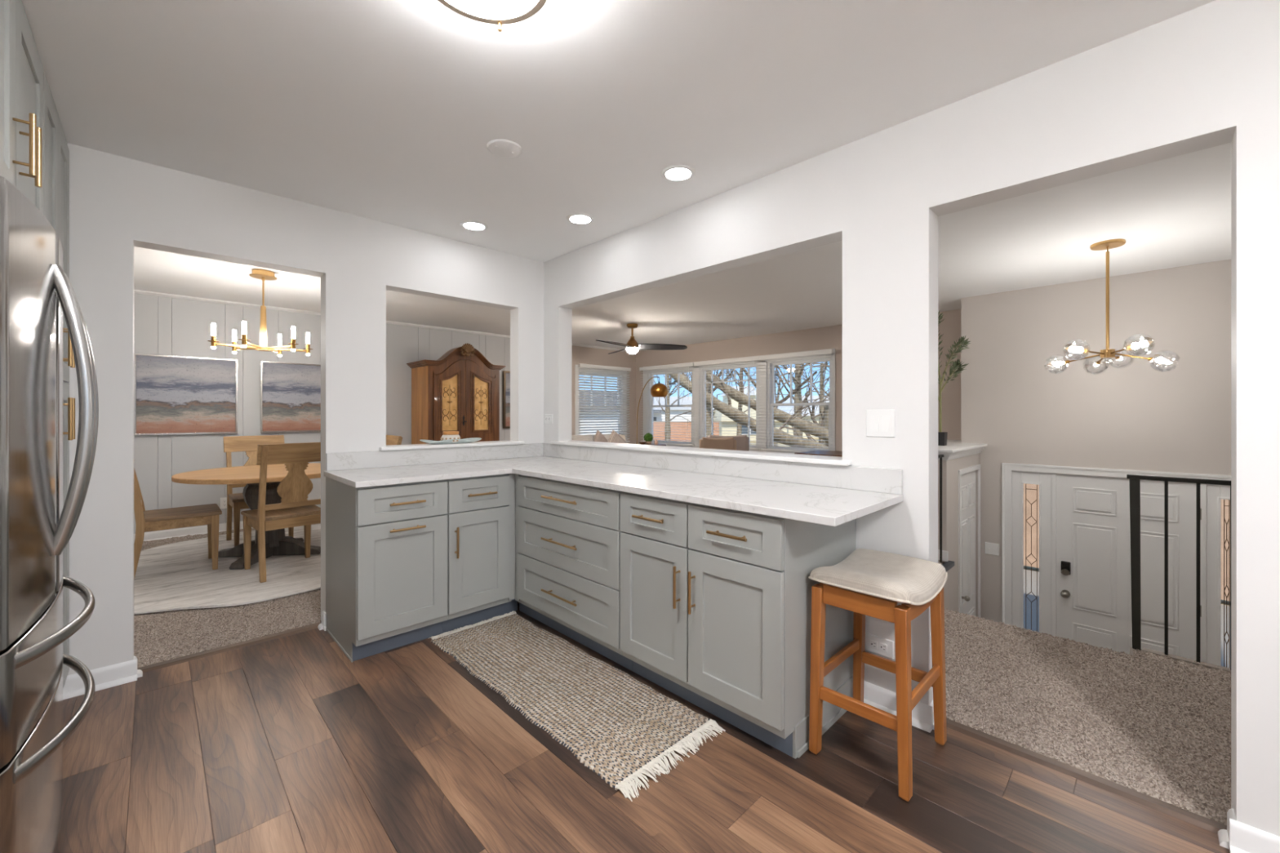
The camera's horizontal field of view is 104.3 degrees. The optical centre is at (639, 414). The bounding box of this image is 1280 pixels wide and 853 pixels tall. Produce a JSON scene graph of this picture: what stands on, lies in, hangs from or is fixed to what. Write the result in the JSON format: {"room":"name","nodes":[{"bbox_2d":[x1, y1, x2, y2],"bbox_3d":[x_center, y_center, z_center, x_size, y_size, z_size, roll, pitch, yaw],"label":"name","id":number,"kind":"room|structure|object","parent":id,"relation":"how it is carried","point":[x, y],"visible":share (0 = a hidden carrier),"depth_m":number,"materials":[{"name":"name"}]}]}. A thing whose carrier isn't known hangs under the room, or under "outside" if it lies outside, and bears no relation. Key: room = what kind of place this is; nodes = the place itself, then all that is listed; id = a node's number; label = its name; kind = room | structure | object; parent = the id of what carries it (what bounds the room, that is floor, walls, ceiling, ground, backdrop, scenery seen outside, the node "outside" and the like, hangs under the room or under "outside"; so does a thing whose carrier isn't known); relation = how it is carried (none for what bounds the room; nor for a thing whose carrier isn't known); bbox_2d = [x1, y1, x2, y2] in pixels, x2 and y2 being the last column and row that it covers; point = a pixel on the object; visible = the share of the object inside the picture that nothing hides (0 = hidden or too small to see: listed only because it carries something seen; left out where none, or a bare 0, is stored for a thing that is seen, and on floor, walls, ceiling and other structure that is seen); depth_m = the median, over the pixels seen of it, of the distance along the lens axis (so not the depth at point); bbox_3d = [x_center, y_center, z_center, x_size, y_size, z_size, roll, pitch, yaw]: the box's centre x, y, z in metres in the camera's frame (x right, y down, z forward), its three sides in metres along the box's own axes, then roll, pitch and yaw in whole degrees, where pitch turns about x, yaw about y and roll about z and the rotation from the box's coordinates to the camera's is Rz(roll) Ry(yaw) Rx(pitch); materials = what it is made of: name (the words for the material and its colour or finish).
{"room":"kitchen","nodes":[
{"label":"kitchen","id":0,"kind":"room"},
{"bbox_2d":[133,523,320,667],"bbox_3d":[-3.163,1.236,4.090,3.400,0.034,3.395,0,0,-44],"label":"floor","id":1,"kind":"structure","parent":0,"point":[158,640],"depth_m":2.92,"materials":[{"name":"carpet"}]},
{"bbox_2d":[133,524,320,614],"bbox_3d":[-3.196,1.216,4.266,2.504,0.015,2.478,0,0,-44],"label":"round rug","id":2,"kind":"object","parent":1,"relation":"on","point":[180,575],"visible":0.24,"depth_m":3.67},
{"bbox_2d":[133,467,222,579],"bbox_3d":[-3.634,0.712,3.857,0.570,0.995,0.480,0,0,-44],"label":"dining chair","id":3,"kind":"object","parent":2,"relation":"on","point":[146,521],"visible":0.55,"depth_m":3.78,"materials":[{"name":"brown wood"}]},
{"bbox_2d":[171,462,320,569],"bbox_3d":[-3.187,0.846,4.286,1.240,0.727,1.240,0,0,-44],"label":"dining table","id":4,"kind":"object","parent":2,"relation":"on","point":[277,544],"visible":0.7,"depth_m":4.16,"materials":[{"name":"brown wood"}]},
{"bbox_2d":[222,435,293,546],"bbox_3d":[-3.649,0.712,4.771,0.570,0.995,0.480,0,0,44],"label":"dining chair","id":5,"kind":"object","parent":2,"relation":"on","point":[249,444],"visible":0.44,"depth_m":4.77,"materials":[{"name":"brown wood"}]},
{"bbox_2d":[240,442,320,582],"bbox_3d":[-2.750,0.712,3.881,0.570,0.995,0.480,0,0,41],"label":"dining chair","id":6,"kind":"object","parent":2,"relation":"on","point":[295,509],"visible":0.84,"depth_m":3.73,"materials":[{"name":"brown wood"}]},
{"bbox_2d":[386,435,402,445],"bbox_3d":[-2.671,0.712,4.818,0.570,0.995,0.480,0,0,-44],"label":"dining chair","id":7,"kind":"object","parent":2,"relation":"on","point":[390,439],"visible":0.11,"depth_m":4.95,"materials":[{"name":"brown wood"}]},
{"bbox_2d":[65,142,543,675],"bbox_3d":[-1.982,0.023,2.810,3.300,2.440,0.125,0,0,-44],"label":"wall","id":8,"kind":"structure","parent":0,"point":[118,204],"depth_m":2.60,"materials":[{"name":"white paint"}]},
{"bbox_2d":[62,610,325,699],"bbox_3d":[-2.197,1.198,2.526,1.036,0.090,0.081,0,0,-44],"label":"baseboard","id":9,"kind":"structure","parent":8,"relation":"attached to","point":[104,677],"depth_m":2.27,"materials":[{"name":"white paint"}]},
{"bbox_2d":[137,622,320,672],"bbox_3d":[-2.153,1.236,2.663,0.782,0.013,0.063,0,0,-44],"label":"trim","id":10,"kind":"structure","parent":8,"relation":"attached to","point":[239,645],"depth_m":2.62,"materials":[{"name":"brown wood"}]},
{"bbox_2d":[378,440,524,450],"bbox_3d":[-1.298,0.214,3.469,1.000,0.022,0.200,0,0,-44],"label":"trim","id":11,"kind":"structure","parent":8,"relation":"attached to","point":[410,446],"depth_m":3.35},
{"bbox_2d":[419,437,481,444],"bbox_3d":[-1.302,0.186,3.463,0.439,0.034,0.133,0,0,-44],"label":"tray","id":12,"kind":"object","parent":11,"relation":"on","point":[471,439],"visible":0.96,"depth_m":3.41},
{"bbox_2d":[440,431,461,442],"bbox_3d":[-1.313,0.157,3.454,0.137,0.075,0.138,0,0,-44],"label":"lidded jar","id":13,"kind":"object","parent":12,"relation":"on","point":[446,435],"visible":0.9,"depth_m":3.41,"materials":[{"name":"white ceramic"}]},
{"bbox_2d":[133,293,635,533],"bbox_3d":[-2.821,0.123,6.895,7.810,2.640,0.140,0,0,-44],"label":"wall","id":14,"kind":"structure","parent":0,"point":[163,326],"depth_m":5.37,"materials":[{"name":"grey paint"}]},
{"bbox_2d":[133,353,237,435],"bbox_3d":[-4.581,-0.190,5.046,0.777,0.786,0.040,0,0,-44],"label":"framed painting","id":15,"kind":"object","parent":14,"relation":"attached to","point":[184,395],"visible":0.92,"depth_m":5.02,"materials":[{"name":"paper"}]},
{"bbox_2d":[133,520,253,542],"bbox_3d":[-3.444,1.198,6.167,5.900,0.090,0.031,0,0,-44],"label":"baseboard","id":16,"kind":"structure","parent":14,"relation":"attached to","point":[161,535],"depth_m":5.01,"materials":[{"name":"white paint"}]},
{"bbox_2d":[260,360,320,432],"bbox_3d":[-3.884,-0.190,5.728,0.777,0.786,0.040,0,0,-44],"label":"framed painting","id":17,"kind":"object","parent":14,"relation":"attached to","point":[291,393],"visible":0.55,"depth_m":5.63,"materials":[{"name":"paper"}]},
{"bbox_2d":[133,289,626,351],"bbox_3d":[-2.811,-1.182,6.785,7.670,0.030,0.030,0,0,-44],"label":"trim","id":18,"kind":"structure","parent":14,"relation":"attached to","point":[138,291],"depth_m":5.64,"materials":[{"name":"white paint"}]},
{"bbox_2d":[502,370,510,428],"bbox_3d":[-1.785,-0.222,7.778,0.775,0.870,0.040,0,0,-44],"label":"framed painting","id":19,"kind":"object","parent":14,"relation":"attached to","point":[506,374],"visible":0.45,"depth_m":7.53,"materials":[{"name":"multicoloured paper"}]},
{"bbox_2d":[574,364,626,440],"bbox_3d":[-0.678,-0.152,8.881,1.190,1.390,0.022,0,0,-44],"label":"trim","id":20,"kind":"structure","parent":14,"relation":"attached to","point":[576,367],"depth_m":8.49,"materials":[{"name":"white paint"}]},
{"bbox_2d":[578,369,622,435],"bbox_3d":[-0.730,-0.157,8.923,1.065,1.240,0.100,0,0,-44],"label":"window","id":21,"kind":"structure","parent":14,"relation":"in","point":[579,370],"depth_m":9.06,"materials":[{"name":"white paint"}]},
{"bbox_2d":[577,363,631,442],"bbox_3d":[-0.612,-0.174,8.870,1.188,1.378,0.071,0,0,-44],"label":"window blind","id":22,"kind":"object","parent":21,"relation":"attached to","point":[580,365],"visible":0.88,"depth_m":8.85,"materials":[{"name":"plastic"}]},
{"bbox_2d":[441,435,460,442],"bbox_3d":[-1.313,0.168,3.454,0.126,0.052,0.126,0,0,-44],"label":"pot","id":23,"kind":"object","parent":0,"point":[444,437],"depth_m":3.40,"materials":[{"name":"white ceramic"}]},
{"bbox_2d":[22,0,1231,351],"bbox_3d":[0.360,-1.268,3.683,8.070,0.158,9.500,0,0,-44],"label":"ceiling","id":24,"kind":"structure","parent":0,"point":[386,111],"depth_m":2.03,"materials":[{"name":"paint"}]},
{"bbox_2d":[207,269,312,356],"bbox_3d":[-3.160,-0.858,4.173,0.708,0.677,0.628,0,0,-44],"label":"chandelier","id":25,"kind":"object","parent":24,"relation":"hanging from","point":[263,274],"visible":1,"depth_m":4.15,"materials":[{"name":"gold metal"}]},
{"bbox_2d":[459,220,488,231],"bbox_3d":[-1.052,-1.194,3.156,0.172,0.006,0.172,0,0,-44],"label":"recessed light","id":26,"kind":"object","parent":24,"relation":"in","point":[473,225],"visible":1,"depth_m":3.15,"materials":[{"name":"white plastic"}]},
{"bbox_2d":[437,0,546,31],"bbox_3d":[-0.394,-1.137,1.234,0.356,0.117,0.356,0,0,-44],"label":"flush ceiling light","id":27,"kind":"object","parent":24,"relation":"attached to","point":[500,12],"visible":1,"depth_m":1.36,"materials":[{"name":"glass"}]},
{"bbox_2d":[565,213,594,224],"bbox_3d":[-0.365,-1.194,3.044,0.172,0.006,0.172,0,0,-44],"label":"recessed light","id":28,"kind":"object","parent":24,"relation":"in","point":[575,218],"visible":1,"depth_m":3.04,"materials":[{"name":"white plastic"}]},
{"bbox_2d":[595,323,687,354],"bbox_3d":[-0.225,-0.998,6.618,1.276,0.397,1.215,0,0,-44],"label":"ceiling fan","id":29,"kind":"object","parent":24,"relation":"hanging from","point":[632,346],"visible":1,"depth_m":6.57,"materials":[{"name":"gold metal"}]},
{"bbox_2d":[661,164,695,182],"bbox_3d":[0.190,-1.194,2.470,0.172,0.006,0.172,0,0,-44],"label":"recessed light","id":30,"kind":"object","parent":24,"relation":"in","point":[676,173],"visible":1,"depth_m":2.46,"materials":[{"name":"white plastic"}]},
{"bbox_2d":[1044,239,1180,374],"bbox_3d":[3.280,-0.739,3.494,0.674,0.914,0.696,0,0,-44],"label":"globe chandelier","id":31,"kind":"object","parent":24,"relation":"hanging from","point":[1113,243],"visible":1,"depth_m":3.47,"materials":[{"name":"gold metal"}]},
{"bbox_2d":[53,601,1230,852],"bbox_3d":[-0.015,1.244,0.913,3.262,0.002,5.462,0,0,-44],"label":"floor","id":32,"kind":"structure","parent":0,"point":[289,744],"depth_m":1.67,"materials":[{"name":"wood"}]},
{"bbox_2d":[0,176,98,852],"bbox_3d":[-1.874,0.349,1.165,0.815,1.727,0.906,0,0,-44],"label":"refrigerator","id":33,"kind":"object","parent":32,"relation":"on","point":[36,291],"visible":1,"depth_m":1.19,"materials":[{"name":"silver metal"}]},
{"bbox_2d":[41,63,75,688],"bbox_3d":[-2.504,0.025,1.715,0.732,2.437,0.706,0,0,-44],"label":"pantry cabinet","id":34,"kind":"object","parent":32,"relation":"on","point":[56,152],"visible":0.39,"depth_m":2.00,"materials":[{"name":"grey paint"}]},
{"bbox_2d":[325,476,447,662],"bbox_3d":[-1.425,0.800,2.798,0.458,0.885,0.665,0,0,-44],"label":"base cabinet","id":35,"kind":"object","parent":32,"relation":"on","point":[386,546],"visible":0.99,"depth_m":2.59,"materials":[{"name":"grey paint"}]},
{"bbox_2d":[441,473,517,633],"bbox_3d":[-1.088,0.800,3.127,0.482,0.885,0.665,0,0,-44],"label":"base cabinet","id":36,"kind":"object","parent":32,"relation":"on","point":[481,510],"visible":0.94,"depth_m":2.89,"materials":[{"name":"grey paint"}]},
{"bbox_2d":[515,474,632,671],"bbox_3d":[-0.252,0.800,2.920,0.665,0.885,1.041,0,0,-44],"label":"base cabinet","id":37,"kind":"object","parent":32,"relation":"on","point":[567,535],"visible":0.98,"depth_m":2.62,"materials":[{"name":"grey paint"}]},
{"bbox_2d":[428,611,724,801],"bbox_3d":[-0.415,1.232,2.354,0.542,0.019,1.636,0,0,-44],"label":"runner rug","id":38,"kind":"object","parent":32,"relation":"on","point":[620,728],"visible":1,"depth_m":2.15,"materials":[{"name":"white fabric"}]},
{"bbox_2d":[620,491,855,759],"bbox_3d":[0.413,0.800,2.239,0.665,0.885,0.858,0,0,-44],"label":"base cabinet","id":39,"kind":"object","parent":32,"relation":"on","point":[716,602],"visible":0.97,"depth_m":1.95,"materials":[{"name":"grey paint"}]},
{"bbox_2d":[323,443,903,526],"bbox_3d":[-0.373,0.292,2.451,1.498,0.130,2.636,0,0,-44],"label":"countertop","id":40,"kind":"structure","parent":39,"relation":"on","point":[828,495],"depth_m":2.55,"materials":[{"name":"white stone"}]},
{"bbox_2d":[808,548,947,801],"bbox_3d":[0.891,0.900,1.856,0.448,0.686,0.366,0,0,-44],"label":"bar stool","id":41,"kind":"object","parent":32,"relation":"on","point":[871,583],"visible":1,"depth_m":1.79,"materials":[{"name":"brown wood"}]},
{"bbox_2d":[946,718,1226,834],"bbox_3d":[1.478,1.236,1.749,0.057,0.013,0.783,0,0,-44],"label":"trim","id":42,"kind":"structure","parent":32,"relation":"on","point":[1211,825],"depth_m":1.68,"materials":[{"name":"brown wood"}]},
{"bbox_2d":[635,309,960,451],"bbox_3d":[1.928,0.123,7.522,0.140,2.640,5.600,0,0,-44],"label":"wall","id":43,"kind":"structure","parent":0,"point":[825,337],"depth_m":6.97,"materials":[{"name":"beige paint"}]},
{"bbox_2d":[648,368,693,446],"bbox_3d":[0.569,-0.127,8.899,0.100,1.360,1.110,0,0,-44],"label":"window","id":44,"kind":"structure","parent":43,"relation":"in","point":[651,399],"depth_m":9.01,"materials":[{"name":"white paint"}]},
{"bbox_2d":[639,362,694,445],"bbox_3d":[0.458,-0.169,8.840,0.071,1.408,1.288,0,0,-44],"label":"window blind","id":45,"kind":"object","parent":44,"relation":"attached to","point":[689,364],"visible":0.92,"depth_m":8.74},
{"bbox_2d":[700,362,758,450],"bbox_3d":[1.449,-0.127,7.998,0.100,1.360,1.150,0,0,-44],"label":"window","id":46,"kind":"structure","parent":43,"relation":"in","point":[744,366],"depth_m":8.00,"materials":[{"name":"white paint"}]},
{"bbox_2d":[693,355,760,449],"bbox_3d":[1.365,-0.169,7.912,0.071,1.408,1.263,0,0,-44],"label":"window blind","id":47,"kind":"object","parent":46,"relation":"attached to","point":[757,357],"visible":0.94,"depth_m":7.90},
{"bbox_2d":[643,348,835,453],"bbox_3d":[1.365,-0.132,8.034,0.150,1.510,3.700,0,0,-44],"label":"trim","id":48,"kind":"structure","parent":43,"relation":"attached to","point":[762,400],"depth_m":7.51,"materials":[{"name":"white paint"}]},
{"bbox_2d":[767,356,831,452],"bbox_3d":[2.299,-0.127,7.129,0.100,1.360,1.020,0,0,-44],"label":"window","id":49,"kind":"structure","parent":43,"relation":"in","point":[771,384],"depth_m":7.24,"materials":[{"name":"white paint"}]},
{"bbox_2d":[760,349,833,452],"bbox_3d":[2.195,-0.169,7.063,0.071,1.408,1.108,0,0,-44],"label":"window blind","id":50,"kind":"object","parent":49,"relation":"attached to","point":[824,352],"visible":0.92,"depth_m":7.00,"materials":[{"name":"plastic"}]},
{"bbox_2d":[543,0,1279,836],"bbox_3d":[1.199,0.023,2.004,0.125,2.440,5.725,0,0,-44],"label":"wall","id":51,"kind":"structure","parent":0,"point":[1206,76],"depth_m":1.86,"materials":[{"name":"white paint"}]},
{"bbox_2d":[326,443,902,494],"bbox_3d":[-0.370,0.277,2.460,1.482,0.101,2.628,0,0,-44],"label":"backsplash","id":52,"kind":"structure","parent":51,"relation":"attached to","point":[882,480],"depth_m":2.91,"materials":[{"name":"white stone"}]},
{"bbox_2d":[550,440,852,466],"bbox_3d":[0.181,0.214,3.036,0.200,0.022,2.265,0,0,-44],"label":"trim","id":53,"kind":"structure","parent":51,"relation":"attached to","point":[823,460],"depth_m":2.69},
{"bbox_2d":[865,632,893,659],"bbox_3d":[1.010,0.979,2.102,0.009,0.075,0.117,0,0,-44],"label":"wall outlet","id":54,"kind":"object","parent":51,"relation":"attached to","point":[875,644],"visible":0.94,"depth_m":2.10,"materials":[{"name":"white plastic"}]},
{"bbox_2d":[866,408,895,437],"bbox_3d":[1.012,0.038,2.098,0.011,0.117,0.117,0,0,-44],"label":"light switch","id":55,"kind":"object","parent":51,"relation":"attached to","point":[879,423],"visible":1,"depth_m":2.09,"materials":[{"name":"white plastic"}]},
{"bbox_2d":[870,415,878,431],"bbox_3d":[0.994,0.038,2.112,0.005,0.066,0.032,0,0,-44],"label":"rocker switch","id":56,"kind":"object","parent":55,"relation":"attached to","point":[873,419],"depth_m":2.11,"materials":[{"name":"white plastic"}]},
{"bbox_2d":[881,415,889,431],"bbox_3d":[1.026,0.038,2.079,0.005,0.066,0.032,0,0,-44],"label":"rocker switch","id":57,"kind":"object","parent":55,"relation":"attached to","point":[885,419],"depth_m":2.08,"materials":[{"name":"white plastic"}]},
{"bbox_2d":[863,681,1279,852],"bbox_3d":[2.026,1.198,1.089,0.091,0.090,3.060,0,0,-44],"label":"baseboard","id":58,"kind":"structure","parent":51,"relation":"attached to","point":[1238,837],"depth_m":1.44,"materials":[{"name":"white paint"}]},
{"bbox_2d":[937,453,980,616],"bbox_3d":[2.994,1.458,5.037,1.810,2.230,0.645,0,0,-44],"label":"door frame","id":59,"kind":"structure","parent":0,"point":[950,468],"depth_m":4.31,"materials":[{"name":"beige paint"}]},
{"bbox_2d":[937,440,986,460],"bbox_3d":[2.978,0.341,5.010,1.870,0.095,0.750,0,0,-44],"label":"trim","id":60,"kind":"structure","parent":59,"relation":"attached to","point":[954,449],"depth_m":4.46,"materials":[{"name":"white paint"}]},
{"bbox_2d":[937,311,970,445],"bbox_3d":[2.923,-0.346,4.740,0.594,1.278,0.173,0,0,-18],"label":"tree","id":61,"kind":"object","parent":60,"relation":"on","point":[942,436],"visible":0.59,"depth_m":4.71,"materials":[{"name":"green plant"}]},
{"bbox_2d":[961,470,975,616],"bbox_3d":[3.118,1.560,4.702,0.670,2.005,0.118,0,0,-44],"label":"door","id":62,"kind":"structure","parent":59,"relation":"in","point":[968,480],"depth_m":4.74,"materials":[{"name":"white paint"}]},
{"bbox_2d":[958,464,980,617],"bbox_3d":[3.119,1.536,4.701,0.780,2.075,0.015,0,0,-44],"label":"trim","id":63,"kind":"structure","parent":59,"relation":"attached to","point":[966,470],"depth_m":4.45,"materials":[{"name":"white paint"}]},
{"bbox_2d":[944,608,1231,825],"bbox_3d":[2.176,1.237,2.067,1.400,0.032,2.450,0,0,-44],"label":"floor","id":64,"kind":"structure","parent":0,"point":[1161,731],"depth_m":2.09,"materials":[{"name":"carpet"}]},
{"bbox_2d":[1126,474,1231,673],"bbox_3d":[3.040,0.796,2.177,0.044,0.954,1.300,0,0,-44],"label":"stair railing","id":65,"kind":"object","parent":64,"relation":"on","point":[1134,480],"visible":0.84,"depth_m":2.54,"materials":[{"name":"black metal"}]},
{"bbox_2d":[960,259,1231,622],"bbox_3d":[4.495,0.738,4.452,0.760,3.870,2.620,0,0,-44],"label":"wall","id":66,"kind":"structure","parent":0,"point":[1136,416],"depth_m":4.39,"materials":[{"name":"beige paint"}]},
{"bbox_2d":[985,542,999,555],"bbox_3d":[3.485,1.335,4.929,0.016,0.117,0.115,0,0,-44],"label":"light switch","id":67,"kind":"object","parent":66,"relation":"attached to","point":[992,548],"visible":1,"depth_m":4.93,"materials":[{"name":"white plastic"}]},
{"bbox_2d":[1021,481,1041,633],"bbox_3d":[3.716,1.450,4.725,0.028,1.609,0.151,0,0,-44],"label":"window","id":68,"kind":"structure","parent":66,"relation":"in","point":[1022,482],"depth_m":4.73,"materials":[{"name":"glass"}]},
{"bbox_2d":[1002,462,1231,625],"bbox_3d":[4.104,1.523,4.290,0.027,2.100,1.605,0,0,-44],"label":"trim","id":69,"kind":"structure","parent":66,"relation":"attached to","point":[1007,468],"depth_m":4.81,"materials":[{"name":"white paint"}]},
{"bbox_2d":[1012,470,1230,665],"bbox_3d":[4.140,1.558,4.328,0.080,2.030,1.460,0,0,-44],"label":"trim","id":70,"kind":"structure","parent":66,"relation":"attached to","point":[1209,493],"depth_m":4.60,"materials":[{"name":"white paint"}]},
{"bbox_2d":[1056,473,1201,660],"bbox_3d":[4.144,1.556,4.263,0.118,2.013,0.890,0,0,-44],"label":"door","id":71,"kind":"structure","parent":66,"relation":"in","point":[1094,579],"depth_m":4.30,"materials":[{"name":"white paint"}]},
{"bbox_2d":[1217,497,1230,668],"bbox_3d":[4.558,1.450,3.863,0.028,1.609,0.094,0,0,-44],"label":"window","id":72,"kind":"structure","parent":66,"relation":"in","point":[1220,499],"depth_m":3.88,"materials":[{"name":"white paint"}]},
{"bbox_3d":[1.456,1.238,3.545,2.445,0.031,0.650,0,0,-44],"label":"floor","id":73,"kind":"structure","parent":0,"visible":0},
{"bbox_2d":[937,454,944,562],"bbox_3d":[2.142,0.785,3.789,1.128,0.899,0.026,0,0,-44],"label":"stair railing","id":74,"kind":"object","parent":73,"relation":"on","point":[940,456],"visible":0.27,"depth_m":4.14,"materials":[{"name":"black metal"}]},
{"bbox_3d":[0.138,1.236,6.199,4.270,0.033,4.990,0,0,-44],"label":"floor","id":75,"kind":"structure","parent":0,"visible":0},
{"bbox_2d":[406,342,506,444],"bbox_3d":[-2.438,0.162,6.656,1.092,2.163,0.647,0,0,-44],"label":"armoire","id":76,"kind":"object","parent":75,"relation":"on","point":[459,390],"visible":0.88,"depth_m":6.43,"materials":[{"name":"brown wood"}]},
{"bbox_2d":[571,434,610,441],"bbox_3d":[-0.656,0.784,8.150,1.300,0.894,0.850,0,0,-44],"label":"sofa","id":77,"kind":"object","parent":75,"relation":"on","point":[589,437],"visible":0.16,"depth_m":8.06,"materials":[{"name":"fabric"}]},
{"bbox_2d":[571,434,593,441],"bbox_3d":[-0.932,0.528,8.097,0.460,0.410,0.240,0,-12,-44],"label":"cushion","id":78,"kind":"object","parent":77,"relation":"on","point":[589,437],"depth_m":8.02,"materials":[{"name":"fabric"}]},
{"bbox_2d":[592,434,610,440],"bbox_3d":[-0.596,0.528,8.425,0.460,0.410,0.240,0,-12,-44],"label":"cushion","id":79,"kind":"object","parent":77,"relation":"on","point":[606,436],"depth_m":8.36,"materials":[{"name":"fabric"}]},
{"bbox_2d":[607,430,626,443],"bbox_3d":[-0.378,0.508,8.065,0.168,0.515,0.524,0,0,34],"label":"throw cushion","id":80,"kind":"object","parent":77,"relation":"on","point":[615,437],"visible":0.34,"depth_m":8.03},
{"bbox_2d":[636,376,667,444],"bbox_3d":[0.121,0.307,8.316,0.304,1.847,1.052,0,0,-27],"label":"arc floor lamp","id":81,"kind":"object","parent":75,"relation":"on","point":[657,390],"visible":0.88,"depth_m":7.89,"materials":[{"name":"metal"}]},
{"bbox_2d":[699,436,736,450],"bbox_3d":[0.987,0.759,6.512,0.464,0.943,0.554,0,0,1],"label":"chair","id":82,"kind":"object","parent":75,"relation":"on","point":[727,443],"visible":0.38,"depth_m":6.24,"materials":[{"name":"brown leather"}]},
{"bbox_2d":[706,435,749,451],"bbox_3d":[1.238,0.759,7.199,0.594,0.944,0.554,0,0,3],"label":"chair","id":83,"kind":"object","parent":75,"relation":"on","point":[742,441],"visible":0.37,"depth_m":6.93,"materials":[{"name":"brown leather"}]},
{"bbox_2d":[794,449,842,457],"bbox_3d":[2.584,0.859,6.107,0.660,0.745,1.140,0,0,-44],"label":"console table","id":84,"kind":"object","parent":75,"relation":"on","point":[828,453],"visible":0.24,"depth_m":6.19,"materials":[{"name":"brown wood"}]},
{"label":"outside","id":85,"kind":"structure","parent":0,"visible":0},
{"bbox_2d":[750,437,1228,605],"bbox_3d":[14.124,3.855,67.389,150.000,2.223,190.000,0,0,-44],"label":"ground","id":86,"kind":"structure","parent":85,"point":[1034,569],"depth_m":8.96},
{"bbox_2d":[579,391,617,435],"bbox_3d":[-3.177,0.639,43.000,6.800,5.000,7.000,0,0,0],"label":"house","id":87,"kind":"structure","parent":86,"relation":"on","point":[580,391],"depth_m":40.00,"materials":[{"name":"white"}]},
{"bbox_2d":[653,396,714,421],"bbox_3d":[4.463,0.514,72.450,12.100,6.000,8.100,0,0,0],"label":"garage","id":88,"kind":"structure","parent":86,"relation":"on","point":[659,415],"depth_m":69.93,"materials":[{"name":"white"}]},
{"bbox_2d":[653,373,716,440],"bbox_3d":[3.095,-2.462,44.214,7.983,11.363,7.179,0,0,4],"label":"bare tree","id":89,"kind":"object","parent":86,"relation":"on","point":[667,431],"visible":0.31,"depth_m":43.87,"materials":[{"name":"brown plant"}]},
{"bbox_2d":[653,421,719,441],"bbox_3d":[4.522,2.100,58.150,9.500,2.530,0.360,0,0,0],"label":"brick wall","id":90,"kind":"structure","parent":86,"relation":"on","point":[678,426],"depth_m":58.00,"materials":[{"name":"brick"}]},
{"bbox_2d":[681,368,737,436],"bbox_3d":[3.767,-2.212,24.830,5.849,10.397,7.468,0,0,27],"label":"bare tree","id":91,"kind":"object","parent":86,"relation":"on","point":[708,387],"visible":0.09,"depth_m":24.71,"materials":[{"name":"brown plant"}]},
{"bbox_2d":[666,368,829,448],"bbox_3d":[3.257,0.276,11.474,6.541,5.386,2.218,0,0,14],"label":"bare tree","id":92,"kind":"object","parent":86,"relation":"on","point":[814,429],"visible":0.38,"depth_m":11.02,"materials":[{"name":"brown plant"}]},
{"bbox_2d":[713,367,785,435],"bbox_3d":[10.188,-4.313,51.191,8.950,15.286,7.428,0,0,19],"label":"bare tree","id":93,"kind":"object","parent":86,"relation":"on","point":[740,406],"visible":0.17,"depth_m":51.83,"materials":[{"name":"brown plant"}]},
{"bbox_2d":[712,386,786,440],"bbox_3d":[14.824,-0.159,67.900,9.000,7.200,9.000,0,0,0],"label":"house","id":94,"kind":"structure","parent":86,"relation":"on","point":[753,412],"depth_m":64.00,"materials":[{"name":"beige"}]},
{"bbox_2d":[688,362,823,446],"bbox_3d":[4.773,-1.614,16.802,7.510,9.034,5.787,0,0,-32],"label":"bare tree","id":95,"kind":"object","parent":86,"relation":"on","point":[797,389],"visible":0.09,"depth_m":16.98,"materials":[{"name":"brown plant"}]},
{"bbox_2d":[750,361,829,437],"bbox_3d":[11.069,-2.833,33.602,7.781,11.857,10.518,0,0,-44],"label":"bare tree","id":96,"kind":"object","parent":86,"relation":"on","point":[797,399],"visible":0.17,"depth_m":33.83,"materials":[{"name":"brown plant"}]},
{"bbox_2d":[777,395,829,437],"bbox_3d":[28.401,0.381,78.950,13.200,6.400,9.100,0,0,0],"label":"house","id":97,"kind":"structure","parent":86,"relation":"on","point":[787,409],"depth_m":75.01,"materials":[{"name":"beige"}]},
{"bbox_2d":[780,363,829,446],"bbox_3d":[5.172,0.464,13.651,2.886,4.749,2.721,0,0,23],"label":"bare tree","id":98,"kind":"object","parent":86,"relation":"on","point":[812,411],"visible":0.12,"depth_m":13.63,"materials":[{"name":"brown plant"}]},
{"bbox_2d":[784,361,829,443],"bbox_3d":[18.204,-3.567,45.705,9.950,13.627,7.946,0,0,17],"label":"bare tree","id":99,"kind":"object","parent":86,"relation":"on","point":[820,394],"visible":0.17,"depth_m":45.86,"materials":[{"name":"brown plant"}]},
{"bbox_2d":[1023,568,1228,667],"bbox_3d":[5.991,2.788,6.039,4.780,0.150,4.000,0,0,-44],"label":"path","id":100,"kind":"structure","parent":86,"relation":"on","point":[1031,597],"depth_m":6.86,"materials":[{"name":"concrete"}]},
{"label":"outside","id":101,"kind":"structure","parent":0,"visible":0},
{"bbox_2d":[1023,473,1228,600],"bbox_3d":[8.491,1.473,7.223,0.250,2.400,7.000,0,0,-44],"label":"wall","id":102,"kind":"structure","parent":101,"point":[1031,495],"depth_m":8.67,"materials":[{"name":"beige paint"}]},
{"bbox_3d":[-1.112,0.023,-0.341,0.140,2.440,5.600,0,0,-44],"label":"wall","id":103,"kind":"structure","parent":0,"visible":0},
{"bbox_2d":[0,0,44,215],"bbox_3d":[-1.921,-0.871,1.118,0.732,0.647,0.959,0,0,-44],"label":"upper cabinet","id":104,"kind":"object","parent":103,"relation":"attached to","point":[21,70],"visible":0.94,"depth_m":1.37,"materials":[{"name":"grey paint"}]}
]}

